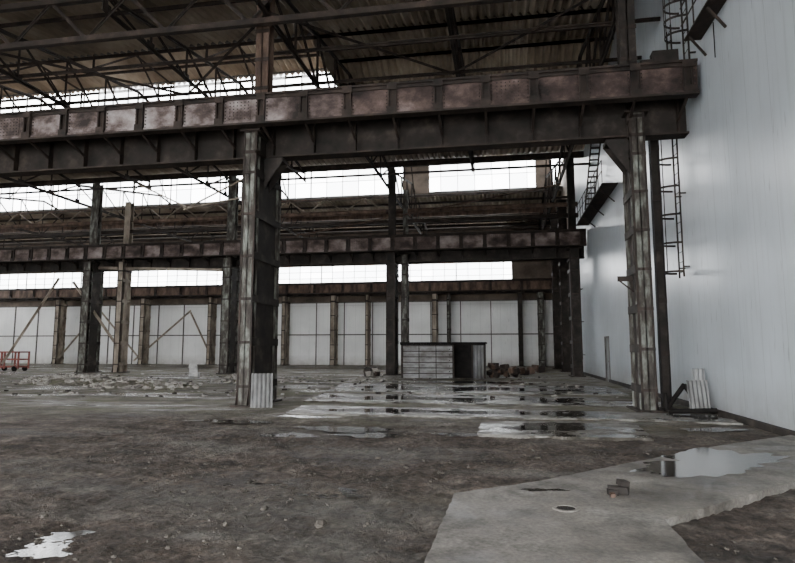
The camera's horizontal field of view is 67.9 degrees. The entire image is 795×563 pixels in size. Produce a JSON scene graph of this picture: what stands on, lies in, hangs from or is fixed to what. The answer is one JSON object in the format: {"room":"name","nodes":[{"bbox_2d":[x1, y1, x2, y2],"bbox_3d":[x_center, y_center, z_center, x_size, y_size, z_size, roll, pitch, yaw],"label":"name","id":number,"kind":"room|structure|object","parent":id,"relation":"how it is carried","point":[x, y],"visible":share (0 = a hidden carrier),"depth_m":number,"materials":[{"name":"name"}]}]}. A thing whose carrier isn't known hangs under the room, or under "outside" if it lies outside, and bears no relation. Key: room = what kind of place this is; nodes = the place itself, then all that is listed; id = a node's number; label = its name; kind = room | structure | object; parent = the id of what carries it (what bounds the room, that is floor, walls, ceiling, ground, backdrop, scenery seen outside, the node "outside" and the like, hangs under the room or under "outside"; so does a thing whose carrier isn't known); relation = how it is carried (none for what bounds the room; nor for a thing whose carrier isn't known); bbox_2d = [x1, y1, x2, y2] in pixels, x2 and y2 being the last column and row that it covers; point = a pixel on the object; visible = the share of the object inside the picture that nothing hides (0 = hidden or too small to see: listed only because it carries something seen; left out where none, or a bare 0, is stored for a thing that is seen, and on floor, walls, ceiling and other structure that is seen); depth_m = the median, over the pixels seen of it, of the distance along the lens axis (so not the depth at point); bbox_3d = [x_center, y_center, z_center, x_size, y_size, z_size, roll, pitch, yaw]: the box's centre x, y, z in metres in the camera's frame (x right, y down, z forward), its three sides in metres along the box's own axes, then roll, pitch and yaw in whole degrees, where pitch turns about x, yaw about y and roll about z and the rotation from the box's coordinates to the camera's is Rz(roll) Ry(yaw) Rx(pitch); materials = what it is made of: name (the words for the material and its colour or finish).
{"room":"factory floor","nodes":[
{"label":"factory floor","id":0,"kind":"room"},
{"bbox_2d":[3,174,79,203],"bbox_3d":[-25.840,-9.568,34.134,0.200,5.141,21.640,-1,-7,10],"label":"roof truss","id":1,"kind":"object","parent":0,"point":[19,181],"depth_m":41.65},
{"bbox_2d":[0,65,151,188],"bbox_3d":[-20.028,-10.080,33.171,0.200,4.341,21.640,-1,-7,10],"label":"roof truss","id":2,"kind":"object","parent":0,"point":[3,88],"depth_m":33.73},
{"bbox_2d":[0,28,226,196],"bbox_3d":[-14.117,-9.799,32.101,0.200,5.141,21.640,-1,-7,10],"label":"roof truss","id":3,"kind":"object","parent":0,"point":[13,75],"depth_m":27.23,"materials":[{"name":"metal"}]},
{"bbox_2d":[102,0,305,182],"bbox_3d":[-8.305,-10.312,31.139,0.200,4.341,21.640,-1,-7,10],"label":"roof truss","id":4,"kind":"object","parent":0,"point":[106,7],"depth_m":25.32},
{"bbox_2d":[183,179,241,209],"bbox_3d":[-6.503,-3.065,20.801,2.221,1.046,0.050,-1,-7,10],"label":"diagonal brace","id":5,"kind":"object","parent":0,"point":[236,182],"visible":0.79,"depth_m":20.77,"materials":[{"name":"beige paint"}]},
{"bbox_2d":[138,184,186,206],"bbox_3d":[-8.424,-3.077,21.140,1.921,0.945,0.050,-1,-7,10],"label":"diagonal brace","id":6,"kind":"object","parent":5,"relation":"attached to","point":[138,184],"visible":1,"depth_m":21.12,"materials":[{"name":"beige paint"}]},
{"bbox_2d":[254,0,270,16],"bbox_3d":[-6.398,-11.625,7.455,0.200,3.189,25.240,-1,-7,10],"label":"roof truss","id":7,"kind":"object","parent":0,"point":[265,9],"depth_m":19.11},
{"bbox_2d":[226,173,317,237],"bbox_3d":[-10.447,-7.812,53.043,0.200,5.934,21.940,-1,-7,10],"label":"roof truss","id":8,"kind":"object","parent":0,"point":[283,192],"depth_m":54.80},
{"bbox_2d":[0,224,553,365],"bbox_3d":[-17.452,1.568,64.556,67.500,15.100,0.280,-1,-7,10],"label":"wall","id":9,"kind":"structure","parent":0,"point":[492,319],"depth_m":62.56,"materials":[{"name":"metal"}]},
{"bbox_2d":[0,261,511,288],"bbox_3d":[-19.587,-0.422,65.198,63.250,2.100,0.100,-1,-7,10],"label":"window","id":10,"kind":"structure","parent":9,"relation":"in","point":[491,268],"depth_m":63.83,"materials":[{"name":"glass"}]},
{"bbox_2d":[4,230,510,247],"bbox_3d":[-19.587,-4.049,65.612,63.250,1.200,0.100,-1,-7,10],"label":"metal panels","id":11,"kind":"structure","parent":9,"relation":"in","point":[508,230],"depth_m":63.96,"materials":[{"name":"metal"}]},
{"bbox_2d":[511,228,551,278],"bbox_3d":[13.685,-2.669,59.610,4.300,5.400,0.200,-1,-7,10],"label":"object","id":12,"kind":"structure","parent":9,"relation":"attached to","point":[523,269],"depth_m":59.41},
{"bbox_2d":[0,0,615,240],"bbox_3d":[-23.325,-11.303,32.153,67.500,5.020,68.880,-1,-7,10],"label":"ceiling","id":13,"kind":"structure","parent":0,"point":[557,45],"depth_m":28.93,"materials":[{"name":"metal"}]},
{"bbox_2d":[0,33,311,64],"bbox_3d":[-30.424,-11.560,31.488,53.850,1.800,0.100,-1,-7,10],"label":"beam","id":14,"kind":"structure","parent":13,"relation":"attached to","point":[308,34],"depth_m":27.99,"materials":[{"name":"metal"}]},
{"bbox_2d":[2,68,327,111],"bbox_3d":[-29.272,-10.415,38.001,53.850,2.600,0.100,-1,-7,10],"label":"window","id":15,"kind":"structure","parent":13,"relation":"attached to","point":[321,69],"depth_m":35.50,"materials":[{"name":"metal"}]},
{"bbox_2d":[0,159,555,212],"bbox_3d":[-19.385,-8.861,56.495,66.950,3.100,0.150,-1,-7,10],"label":"window","id":16,"kind":"structure","parent":13,"relation":"attached to","point":[421,181],"depth_m":52.79,"materials":[{"name":"glass"}]},
{"bbox_2d":[265,0,388,187],"bbox_3d":[-2.444,-9.060,29.967,0.200,3.189,21.640,-1,-7,10],"label":"roof truss","id":17,"kind":"object","parent":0,"point":[288,42],"depth_m":24.10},
{"bbox_2d":[0,0,660,245],"bbox_3d":[-21.255,-6.697,43.688,67.542,2.000,42.320,-1,-7,10],"label":"roof","id":18,"kind":"structure","parent":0,"point":[275,19],"depth_m":22.91,"materials":[{"name":"metal"}]},
{"bbox_2d":[0,186,113,244],"bbox_3d":[-34.286,-7.341,57.177,0.200,5.934,21.940,-1,-7,10],"label":"roof truss","id":19,"kind":"object","parent":18,"relation":"attached to","point":[9,198],"depth_m":57.13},
{"bbox_2d":[78,180,214,241],"bbox_3d":[-22.169,-7.581,55.076,0.200,5.934,21.940,-1,-7,10],"label":"roof truss","id":20,"kind":"object","parent":18,"relation":"attached to","point":[86,186],"depth_m":52.47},
{"bbox_2d":[0,196,382,224],"bbox_3d":[-27.451,-4.952,46.202,53.723,1.100,0.100,-1,-7,10],"label":"truss","id":21,"kind":"object","parent":18,"relation":"attached to","point":[361,198],"visible":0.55,"depth_m":44.37,"materials":[{"name":"metal"}]},
{"bbox_2d":[0,184,578,238],"bbox_3d":[-19.461,-4.334,53.643,66.700,5.043,21.050,-1,-7,10],"label":"pipes","id":22,"kind":"object","parent":18,"relation":"hanging from","point":[444,211],"visible":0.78,"depth_m":43.10,"materials":[{"name":"metal"}]},
{"bbox_2d":[387,167,427,233],"bbox_3d":[1.227,-8.043,51.019,0.200,5.934,21.940,-1,-7,10],"label":"roof truss","id":23,"kind":"object","parent":18,"relation":"attached to","point":[404,169],"depth_m":49.53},
{"bbox_2d":[445,7,474,173],"bbox_3d":[3.221,-9.570,29.030,0.200,2.389,21.640,-1,-7,10],"label":"roof truss","id":24,"kind":"object","parent":18,"relation":"attached to","point":[457,55],"depth_m":23.83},
{"bbox_2d":[538,160,561,229],"bbox_3d":[12.408,-8.264,49.080,0.200,5.934,21.940,-1,-7,10],"label":"roof truss","id":25,"kind":"object","parent":18,"relation":"attached to","point":[553,192],"depth_m":46.25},
{"bbox_2d":[558,0,615,181],"bbox_3d":[8.737,-9.281,28.028,0.200,3.189,21.640,-1,-7,10],"label":"roof truss","id":26,"kind":"object","parent":18,"relation":"attached to","point":[604,45],"depth_m":22.98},
{"bbox_2d":[0,363,794,562],"bbox_3d":[-23.273,5.204,30.570,67.500,0.116,69.000,-1,-7,10],"label":"floor","id":27,"kind":"structure","parent":0,"point":[61,429],"depth_m":8.48,"materials":[{"name":"concrete"}]},
{"bbox_2d":[0,351,29,370],"bbox_3d":[-29.623,6.089,45.071,2.500,1.495,1.120,-1,-7,10],"label":"cart","id":28,"kind":"object","parent":27,"relation":"on","point":[4,368],"visible":0.98,"depth_m":44.74,"materials":[{"name":"paint"}]},
{"bbox_2d":[1,278,59,363],"bbox_3d":[-27.219,2.925,43.783,4.465,6.413,0.200,-1,-7,10],"label":"diagonal brace","id":29,"kind":"object","parent":27,"relation":"on","point":[58,279],"visible":1,"depth_m":43.74,"materials":[{"name":"beige paint"}]},
{"bbox_2d":[6,530,95,558],"bbox_3d":[-2.688,2.346,5.332,1.519,0.001,1.003,-1,-7,10],"label":"puddle","id":30,"kind":"object","parent":27,"relation":"on","point":[55,550],"visible":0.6,"depth_m":5.18,"materials":[{"name":"grey liquid"}]},
{"bbox_2d":[23,373,83,380],"bbox_3d":[-17.970,5.250,32.261,5.569,0.467,3.403,-1,-7,10],"label":"rubble pile","id":31,"kind":"object","parent":27,"relation":"on","point":[31,378],"visible":0.29,"depth_m":31.77,"materials":[{"name":"concrete"}]},
{"bbox_2d":[51,299,68,363],"bbox_3d":[-38.092,5.668,66.529,0.800,7.200,1.500,-1,-7,10],"label":"steel column","id":32,"kind":"structure","parent":27,"relation":"on","point":[59,331],"depth_m":66.26,"materials":[{"name":"metal"}]},
{"bbox_2d":[12,373,163,384],"bbox_3d":[-15.489,4.944,29.740,7.768,0.603,4.160,-1,-7,10],"label":"rubble pile","id":33,"kind":"object","parent":27,"relation":"on","point":[79,379],"visible":0.71,"depth_m":28.95,"materials":[{"name":"concrete"}]},
{"bbox_2d":[74,183,104,372],"bbox_3d":[-22.334,-0.345,43.348,0.900,13.900,1.800,-1,-7,10],"label":"steel column","id":34,"kind":"structure","parent":27,"relation":"on","point":[92,278],"depth_m":42.87,"materials":[{"name":"metal"}]},
{"bbox_2d":[72,281,113,341],"bbox_3d":[-22.146,2.179,42.977,3.755,4.527,0.200,-1,-7,10],"label":"diagonal brace","id":35,"kind":"object","parent":34,"relation":"attached to","point":[74,282],"visible":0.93,"depth_m":42.75,"materials":[{"name":"beige paint"}]},
{"bbox_2d":[109,202,134,372],"bbox_3d":[-19.920,0.320,43.002,0.750,12.500,1.300,-1,-7,10],"label":"steel column","id":36,"kind":"structure","parent":27,"relation":"on","point":[124,277],"depth_m":42.64,"materials":[{"name":"metal"}]},
{"bbox_2d":[98,266,221,270],"bbox_3d":[-17.023,-0.903,42.428,10.008,0.600,0.200,-1,-7,10],"label":"horizontal beam","id":37,"kind":"structure","parent":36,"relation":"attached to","point":[99,267],"depth_m":42.33,"materials":[{"name":"metal"}]},
{"bbox_2d":[83,379,202,388],"bbox_3d":[-11.648,4.671,26.956,5.307,0.444,3.903,1,-7,-11],"label":"rubble pile","id":38,"kind":"object","parent":27,"relation":"on","point":[138,383],"visible":0.94,"depth_m":26.31,"materials":[{"name":"concrete"}]},
{"bbox_2d":[135,298,152,364],"bbox_3d":[-27.748,5.463,64.735,0.800,7.200,1.500,-1,-7,10],"label":"steel column","id":39,"kind":"structure","parent":27,"relation":"on","point":[145,304],"depth_m":64.44,"materials":[{"name":"metal"}]},
{"bbox_2d":[133,310,190,360],"bbox_3d":[-25.566,5.894,64.099,6.628,5.554,0.200,-1,-7,10],"label":"diagonal brace","id":40,"kind":"object","parent":39,"relation":"attached to","point":[188,312],"visible":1,"depth_m":64.03,"materials":[{"name":"beige paint"}]},
{"bbox_2d":[189,364,199,376],"bbox_3d":[-12.321,5.383,35.828,0.680,0.814,0.694,2,-7,-21],"label":"bag","id":41,"kind":"object","parent":27,"relation":"on","point":[193,371],"visible":1,"depth_m":35.55,"materials":[{"name":"white plastic"}]},
{"bbox_2d":[204,297,217,364],"bbox_3d":[-19.966,5.310,63.386,0.700,7.200,1.500,-1,-7,10],"label":"steel column","id":42,"kind":"structure","parent":27,"relation":"on","point":[212,301],"depth_m":63.10,"materials":[{"name":"metal"}]},
{"bbox_2d":[190,312,206,346],"bbox_3d":[-21.281,5.362,63.407,2.376,4.195,0.200,-1,-7,10],"label":"diagonal brace","id":43,"kind":"object","parent":42,"relation":"attached to","point":[193,318],"visible":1,"depth_m":63.41,"materials":[{"name":"beige paint"}]},
{"bbox_2d":[216,176,239,373],"bbox_3d":[-11.695,-0.555,41.504,0.900,13.900,1.800,-1,-7,10],"label":"steel column","id":44,"kind":"structure","parent":27,"relation":"on","point":[230,273],"depth_m":40.91,"materials":[{"name":"metal"}]},
{"bbox_2d":[185,420,270,423],"bbox_3d":[-3.926,3.260,13.751,2.416,0.001,0.695,-1,-7,10],"label":"puddle","id":45,"kind":"object","parent":27,"relation":"on","point":[217,421],"visible":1,"depth_m":13.72,"materials":[{"name":"grey liquid"}]},
{"bbox_2d":[203,377,304,382],"bbox_3d":[-7.251,5.114,30.376,5.288,0.340,2.635,-1,-7,10],"label":"rubble pile","id":46,"kind":"object","parent":27,"relation":"on","point":[286,380],"visible":0.41,"depth_m":29.89,"materials":[{"name":"concrete"}]},
{"bbox_2d":[229,128,281,407],"bbox_3d":[-4.364,-0.429,18.848,0.720,8.520,2.400,-1,-7,10],"label":"steel column","id":47,"kind":"structure","parent":27,"relation":"on","point":[257,343],"depth_m":18.22,"materials":[{"name":"metal"}]},
{"bbox_2d":[186,197,241,208],"bbox_3d":[-5.937,-2.853,20.678,3.157,0.500,0.050,-1,-7,10],"label":"diagonal brace","id":48,"kind":"object","parent":47,"relation":"attached to","point":[237,197],"visible":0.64,"depth_m":20.74,"materials":[{"name":"beige paint"}]},
{"bbox_2d":[0,58,699,177],"bbox_3d":[-24.957,-4.489,22.259,67.300,1.860,1.610,-1,-7,10],"label":"girder","id":49,"kind":"object","parent":47,"relation":"on","point":[581,105],"visible":1,"depth_m":17.96,"materials":[{"name":"metal"}]},
{"bbox_2d":[254,0,274,92],"bbox_3d":[-4.476,-7.792,19.860,0.580,4.420,0.600,-1,-7,10],"label":"column","id":50,"kind":"structure","parent":49,"relation":"on","point":[264,55],"depth_m":19.67,"materials":[{"name":"metal"}]},
{"bbox_2d":[615,0,637,63],"bbox_3d":[6.902,-8.017,17.887,0.580,4.420,0.600,-1,-7,10],"label":"column","id":51,"kind":"structure","parent":49,"relation":"on","point":[624,9],"depth_m":17.64,"materials":[{"name":"metal"}]},
{"bbox_2d":[640,49,678,62],"bbox_3d":[7.611,-6.349,17.240,1.048,0.680,0.350,-1,-7,10],"label":"crane end stop","id":52,"kind":"object","parent":49,"relation":"on","point":[670,54],"depth_m":17.07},
{"bbox_2d":[250,373,272,407],"bbox_3d":[-3.928,3.154,17.092,0.654,0.972,0.305,1,-7,-5],"label":"sheet","id":53,"kind":"object","parent":27,"relation":"on","point":[261,383],"visible":1,"depth_m":17.09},
{"bbox_2d":[280,296,289,364],"bbox_3d":[-11.790,5.148,61.968,0.700,7.200,1.500,-1,-7,10],"label":"steel column","id":54,"kind":"structure","parent":27,"relation":"on","point":[284,359],"depth_m":61.64,"materials":[{"name":"metal"}]},
{"bbox_2d":[261,432,316,437],"bbox_3d":[-2.104,3.016,11.610,1.357,0.001,0.664,-1,-7,10],"label":"puddle","id":55,"kind":"object","parent":27,"relation":"on","point":[289,433],"visible":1,"depth_m":11.51,"materials":[{"name":"grey liquid"}]},
{"bbox_2d":[214,480,368,497],"bbox_3d":[-1.436,2.551,7.267,2.340,0.001,0.829,-1,-7,10],"label":"puddle","id":56,"kind":"object","parent":27,"relation":"on","point":[348,492],"visible":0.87,"depth_m":7.07,"materials":[{"name":"grey liquid"}]},
{"bbox_2d":[3,373,617,402],"bbox_3d":[-7.022,5.007,29.291,32.142,0.174,18.340,-1,-7,10],"label":"debris","id":57,"kind":"object","parent":27,"relation":"on","point":[355,383],"visible":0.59,"depth_m":24.95,"materials":[{"name":"concrete"}]},
{"bbox_2d":[328,295,339,365],"bbox_3d":[-6.569,5.045,61.063,0.800,7.200,1.500,-1,-7,10],"label":"steel column","id":58,"kind":"structure","parent":27,"relation":"on","point":[334,302],"depth_m":60.68,"materials":[{"name":"metal"}]},
{"bbox_2d":[0,278,551,301],"bbox_3d":[-17.748,0.991,63.202,67.300,1.440,1.260,-1,-7,10],"label":"girder","id":59,"kind":"object","parent":58,"relation":"on","point":[526,285],"visible":0.8,"depth_m":61.10,"materials":[{"name":"metal"}]},
{"bbox_2d":[292,426,393,432],"bbox_3d":[-1.187,3.091,12.340,2.303,0.001,1.032,-1,-7,10],"label":"puddle","id":60,"kind":"object","parent":27,"relation":"on","point":[343,429],"visible":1,"depth_m":12.30,"materials":[{"name":"grey liquid"}]},
{"bbox_2d":[329,432,398,437],"bbox_3d":[-0.658,3.014,11.613,1.494,0.001,0.834,-1,-7,10],"label":"puddle","id":61,"kind":"object","parent":27,"relation":"on","point":[368,434],"visible":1,"depth_m":11.63,"materials":[{"name":"grey liquid"}]},
{"bbox_2d":[363,294,370,365],"bbox_3d":[-3.022,4.975,60.448,0.600,7.200,1.500,-1,-7,10],"label":"steel column","id":62,"kind":"structure","parent":27,"relation":"on","point":[367,296],"depth_m":60.11,"materials":[{"name":"metal"}]},
{"bbox_2d":[349,376,387,381],"bbox_3d":[-1.518,5.207,31.372,2.312,0.358,1.604,-1,-7,10],"label":"rubble pile","id":63,"kind":"object","parent":27,"relation":"on","point":[362,379],"visible":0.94,"depth_m":31.11,"materials":[{"name":"concrete"}]},
{"bbox_2d":[363,367,379,375],"bbox_3d":[-1.589,5.646,36.651,1.005,0.658,0.873,6,-9,-43],"label":"heap","id":64,"kind":"object","parent":27,"relation":"on","point":[374,371],"visible":0.95,"depth_m":36.46,"materials":[{"name":"metal"}]},
{"bbox_2d":[383,168,400,374],"bbox_3d":[-0.342,-0.779,39.535,0.850,13.900,1.800,-1,-7,10],"label":"steel column","id":65,"kind":"structure","parent":27,"relation":"on","point":[392,276],"depth_m":38.80,"materials":[{"name":"metal"}]},
{"bbox_2d":[0,423,794,562],"bbox_3d":[0.590,2.627,8.073,12.322,0.149,9.415,-1,-7,10],"label":"gravel stones","id":66,"kind":"object","parent":27,"relation":"on","point":[319,523],"visible":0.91,"depth_m":6.93},
{"bbox_2d":[399,190,409,374],"bbox_3d":[0.514,-0.072,39.559,0.700,12.500,1.100,-1,-7,10],"label":"steel column","id":67,"kind":"structure","parent":27,"relation":"on","point":[404,256],"depth_m":39.20,"materials":[{"name":"metal"}]},
{"bbox_2d":[430,293,437,341],"bbox_3d":[3.775,4.841,59.269,0.800,7.200,1.500,-1,-7,10],"label":"steel column","id":68,"kind":"structure","parent":27,"relation":"on","point":[434,300],"depth_m":58.86,"materials":[{"name":"metal"}]},
{"bbox_2d":[400,342,486,378],"bbox_3d":[2.843,4.712,35.530,5.020,2.080,2.820,-1,-7,10],"label":"shed","id":69,"kind":"object","parent":27,"relation":"on","point":[418,359],"visible":0.99,"depth_m":34.48,"materials":[{"name":"metal"}]},
{"bbox_2d":[445,293,451,341],"bbox_3d":[5.154,4.813,59.030,0.600,7.200,1.500,-1,-7,10],"label":"steel column","id":70,"kind":"structure","parent":27,"relation":"on","point":[448,300],"depth_m":58.67,"materials":[{"name":"metal"}]},
{"bbox_2d":[431,432,479,436],"bbox_3d":[1.173,3.016,11.633,1.179,0.001,0.605,-1,-7,10],"label":"puddle","id":71,"kind":"object","parent":27,"relation":"on","point":[462,434],"visible":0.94,"depth_m":11.63,"materials":[{"name":"grey liquid"}]},
{"bbox_2d":[303,393,613,406],"bbox_3d":[1.781,3.989,19.775,9.856,0.120,3.457,-1,-7,10],"label":"concrete slab","id":72,"kind":"object","parent":27,"relation":"on","point":[327,397],"visible":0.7,"depth_m":19.09,"materials":[{"name":"concrete"}]},
{"bbox_2d":[344,396,493,399],"bbox_3d":[0.712,3.953,20.014,5.852,0.001,1.543,-1,-7,10],"label":"puddle","id":73,"kind":"object","parent":72,"relation":"on","point":[364,397],"visible":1,"depth_m":19.83,"materials":[{"name":"grey liquid"}]},
{"bbox_2d":[498,398,589,401],"bbox_3d":[4.674,3.882,19.391,3.123,0.001,1.317,-1,-7,10],"label":"puddle","id":74,"kind":"object","parent":72,"relation":"on","point":[533,399],"visible":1,"depth_m":19.44,"materials":[{"name":"grey liquid"}]},
{"bbox_2d":[391,381,530,383],"bbox_3d":[2.947,5.135,30.136,8.623,0.001,2.213,-1,-7,10],"label":"puddle","id":75,"kind":"object","parent":27,"relation":"on","point":[480,382],"visible":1,"depth_m":29.71,"materials":[{"name":"grey liquid"}]},
{"bbox_2d":[326,383,628,395],"bbox_3d":[2.912,4.590,25.007,12.250,0.120,5.451,-1,-7,10],"label":"concrete slab","id":76,"kind":"object","parent":27,"relation":"on","point":[585,390],"visible":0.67,"depth_m":24.32,"materials":[{"name":"concrete"}]},
{"bbox_2d":[357,386,435,388],"bbox_3d":[-0.186,4.602,25.666,3.944,0.001,2.149,-1,-7,10],"label":"puddle","id":77,"kind":"object","parent":76,"relation":"on","point":[362,387],"visible":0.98,"depth_m":25.53,"materials":[{"name":"grey liquid"}]},
{"bbox_2d":[435,387,580,391],"bbox_3d":[4.698,4.466,24.468,6.144,0.001,2.630,-1,-7,10],"label":"puddle","id":78,"kind":"object","parent":76,"relation":"on","point":[452,388],"visible":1,"depth_m":24.27,"materials":[{"name":"grey liquid"}]},
{"bbox_2d":[487,363,520,377],"bbox_3d":[6.254,5.237,34.658,2.018,0.948,1.670,-1,-7,10],"label":"heap","id":79,"kind":"object","parent":27,"relation":"on","point":[495,371],"visible":0.98,"depth_m":34.37,"materials":[{"name":"metal"}]},
{"bbox_2d":[286,405,742,424],"bbox_3d":[2.483,3.479,15.341,11.228,0.120,2.106,-1,-7,12],"label":"concrete slab","id":80,"kind":"object","parent":27,"relation":"on","point":[304,409],"visible":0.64,"depth_m":14.78,"materials":[{"name":"concrete"}]},
{"bbox_2d":[315,408,450,412],"bbox_3d":[-0.464,3.482,15.921,4.437,0.001,0.988,-1,-7,10],"label":"puddle","id":81,"kind":"object","parent":80,"relation":"on","point":[357,409],"visible":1,"depth_m":15.93,"materials":[{"name":"grey liquid"}]},
{"bbox_2d":[441,411,592,415],"bbox_3d":[2.979,3.412,15.313,4.031,0.001,0.935,-1,-7,10],"label":"puddle","id":82,"kind":"object","parent":80,"relation":"on","point":[454,412],"visible":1,"depth_m":15.19,"materials":[{"name":"grey liquid"}]},
{"bbox_2d":[663,383,717,413],"bbox_3d":[7.482,3.029,15.250,1.208,0.754,0.819,-1,-7,10],"label":"steel beam","id":83,"kind":"structure","parent":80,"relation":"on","point":[668,405],"depth_m":15.14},
{"bbox_2d":[516,292,524,366],"bbox_3d":[12.050,4.677,57.834,0.700,7.200,1.500,-1,-7,10],"label":"steel column","id":84,"kind":"structure","parent":27,"relation":"on","point":[519,294],"depth_m":57.26,"materials":[{"name":"metal"}]},
{"bbox_2d":[519,365,545,374],"bbox_3d":[8.674,5.771,38.195,1.761,0.759,1.109,-1,-7,10],"label":"heap","id":85,"kind":"object","parent":27,"relation":"on","point":[539,369],"visible":0.92,"depth_m":38.05,"materials":[{"name":"metal"}]},
{"bbox_2d":[536,292,547,366],"bbox_3d":[14.020,4.638,57.492,0.900,7.200,1.500,-1,-7,10],"label":"steel column","id":86,"kind":"structure","parent":27,"relation":"on","point":[540,295],"depth_m":56.94,"materials":[{"name":"metal"}]},
{"bbox_2d":[549,218,561,368],"bbox_3d":[13.755,0.992,51.109,0.900,13.000,1.300,-1,-7,10],"label":"steel column","id":87,"kind":"structure","parent":27,"relation":"on","point":[553,221],"depth_m":50.53,"materials":[{"name":"metal"}]},
{"bbox_2d":[556,199,570,371],"bbox_3d":[12.637,0.267,44.747,0.900,13.000,1.300,-1,-7,10],"label":"steel column","id":88,"kind":"structure","parent":27,"relation":"on","point":[561,222],"depth_m":44.16,"materials":[{"name":"metal"}]},
{"bbox_2d":[477,421,653,441],"bbox_3d":[3.402,3.115,12.239,3.409,0.120,2.380,-1,-7,10],"label":"concrete slab","id":89,"kind":"object","parent":27,"relation":"on","point":[604,432],"visible":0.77,"depth_m":11.70,"materials":[{"name":"concrete"}]},
{"bbox_2d":[499,425,594,430],"bbox_3d":[3.161,3.063,12.331,2.072,0.001,0.876,-1,-7,10],"label":"puddle","id":90,"kind":"object","parent":89,"relation":"on","point":[527,427],"visible":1,"depth_m":12.26,"materials":[{"name":"grey liquid"}]},
{"bbox_2d":[566,158,585,376],"bbox_3d":[11.184,-1.007,37.536,0.850,13.900,1.800,-1,-7,10],"label":"steel column","id":91,"kind":"structure","parent":27,"relation":"on","point":[574,294],"depth_m":36.75,"materials":[{"name":"metal"}]},
{"bbox_2d":[424,435,794,562],"bbox_3d":[3.198,2.475,6.841,3.965,0.120,12.200,-5,-8,36],"label":"concrete slab","id":92,"kind":"object","parent":27,"relation":"on","point":[502,524],"visible":0.84,"depth_m":5.86,"materials":[{"name":"concrete"}]},
{"bbox_2d":[521,488,569,490],"bbox_3d":[1.698,2.409,6.818,0.612,0.001,0.205,-1,-7,10],"label":"puddle","id":93,"kind":"object","parent":92,"relation":"on","point":[525,489],"visible":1,"depth_m":6.84,"materials":[{"name":"grey liquid"}]},
{"bbox_2d":[552,504,579,511],"bbox_3d":[1.720,2.315,6.024,0.270,0.012,0.270,-1,-7,10],"label":"drain cover","id":94,"kind":"object","parent":92,"relation":"on","point":[559,507],"visible":1,"depth_m":6.02,"materials":[{"name":"metal"}]},
{"bbox_2d":[607,479,629,497],"bbox_3d":[2.485,2.318,6.630,0.255,0.155,0.339,-1,-7,10],"label":"bricks","id":95,"kind":"object","parent":92,"relation":"on","point":[622,487],"visible":1,"depth_m":6.60,"materials":[{"name":"brick"}]},
{"bbox_2d":[630,447,790,477],"bbox_3d":[4.553,2.609,8.580,2.676,0.001,2.551,-1,-7,10],"label":"puddle","id":96,"kind":"object","parent":92,"relation":"on","point":[704,461],"visible":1,"depth_m":8.39,"materials":[{"name":"grey liquid"}]},
{"bbox_2d":[622,109,665,412],"bbox_3d":[6.905,-0.606,16.940,0.700,8.440,1.500,-1,-7,10],"label":"steel column","id":97,"kind":"structure","parent":27,"relation":"on","point":[644,388],"depth_m":16.49,"materials":[{"name":"metal"}]},
{"bbox_2d":[617,276,633,291],"bbox_3d":[6.474,0.078,16.738,0.433,0.465,0.050,-1,-7,10],"label":"mounting bracket","id":98,"kind":"object","parent":97,"relation":"attached to","point":[620,279],"visible":1,"depth_m":16.75,"materials":[{"name":"metal"}]},
{"bbox_2d":[648,140,676,409],"bbox_3d":[7.630,-1.010,17.191,0.400,9.300,0.450,-1,-7,10],"label":"steel post","id":99,"kind":"object","parent":27,"relation":"on","point":[653,146],"visible":0.74,"depth_m":17.06,"materials":[{"name":"metal"}]},
{"bbox_2d":[686,368,710,408],"bbox_3d":[7.935,2.876,15.603,0.627,1.127,0.733,-1,-7,10],"label":"sheet","id":100,"kind":"object","parent":27,"relation":"on","point":[697,388],"visible":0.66,"depth_m":15.50,"materials":[{"name":"white metal"}]},
{"bbox_2d":[688,427,751,431],"bbox_3d":[6.680,3.095,12.322,1.478,0.001,0.784,-1,-7,10],"label":"puddle","id":101,"kind":"object","parent":27,"relation":"on","point":[709,429],"visible":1,"depth_m":12.35,"materials":[{"name":"grey liquid"}]},
{"bbox_3d":[-35.732,2.851,45.338,0.900,8.000,1.800,-1,-7,10],"label":"steel column","id":102,"kind":"structure","parent":27,"relation":"on","visible":0},
{"bbox_2d":[0,228,586,272],"bbox_3d":[-21.290,-1.803,43.096,67.300,1.840,1.660,-1,-7,10],"label":"girder","id":103,"kind":"object","parent":102,"relation":"on","point":[552,244],"visible":0.97,"depth_m":39.93,"materials":[{"name":"metal"}]},
{"bbox_2d":[555,0,794,430],"bbox_3d":[10.013,-4.297,25.448,0.200,17.900,68.300,-1,-7,10],"label":"wall","id":104,"kind":"structure","parent":0,"point":[731,316],"depth_m":14.66,"materials":[{"name":"metal"}]},
{"bbox_2d":[604,336,610,380],"bbox_3d":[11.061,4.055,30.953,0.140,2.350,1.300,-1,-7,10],"label":"post","id":105,"kind":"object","parent":104,"relation":"in","point":[606,338],"depth_m":31.26,"materials":[{"name":"metal"}]},
{"bbox_2d":[576,0,726,226],"bbox_3d":[9.499,-5.913,25.507,0.790,3.562,23.122,-1,-7,10],"label":"catwalk","id":106,"kind":"object","parent":104,"relation":"attached to","point":[710,10],"visible":0.98,"depth_m":27.82,"materials":[{"name":"metal"}]},
{"bbox_2d":[660,25,689,277],"bbox_3d":[8.239,-3.993,17.960,0.738,7.800,0.740,-1,-7,10],"label":"ladder","id":107,"kind":"object","parent":104,"relation":"attached to","point":[675,185],"visible":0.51,"depth_m":17.65,"materials":[{"name":"metal"}]},
{"bbox_2d":[662,0,695,58],"bbox_3d":[7.973,-7.444,16.816,0.738,2.800,0.740,-1,-7,10],"label":"ladder","id":108,"kind":"object","parent":104,"relation":"attached to","point":[677,14],"visible":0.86,"depth_m":16.77,"materials":[{"name":"metal"}]},
{"bbox_2d":[583,372,794,435],"bbox_3d":[9.022,3.883,19.683,0.100,0.140,46.500,-1,-7,10],"label":"baseboard","id":109,"kind":"structure","parent":104,"relation":"attached to","point":[768,427],"depth_m":13.48,"materials":[{"name":"metal"}]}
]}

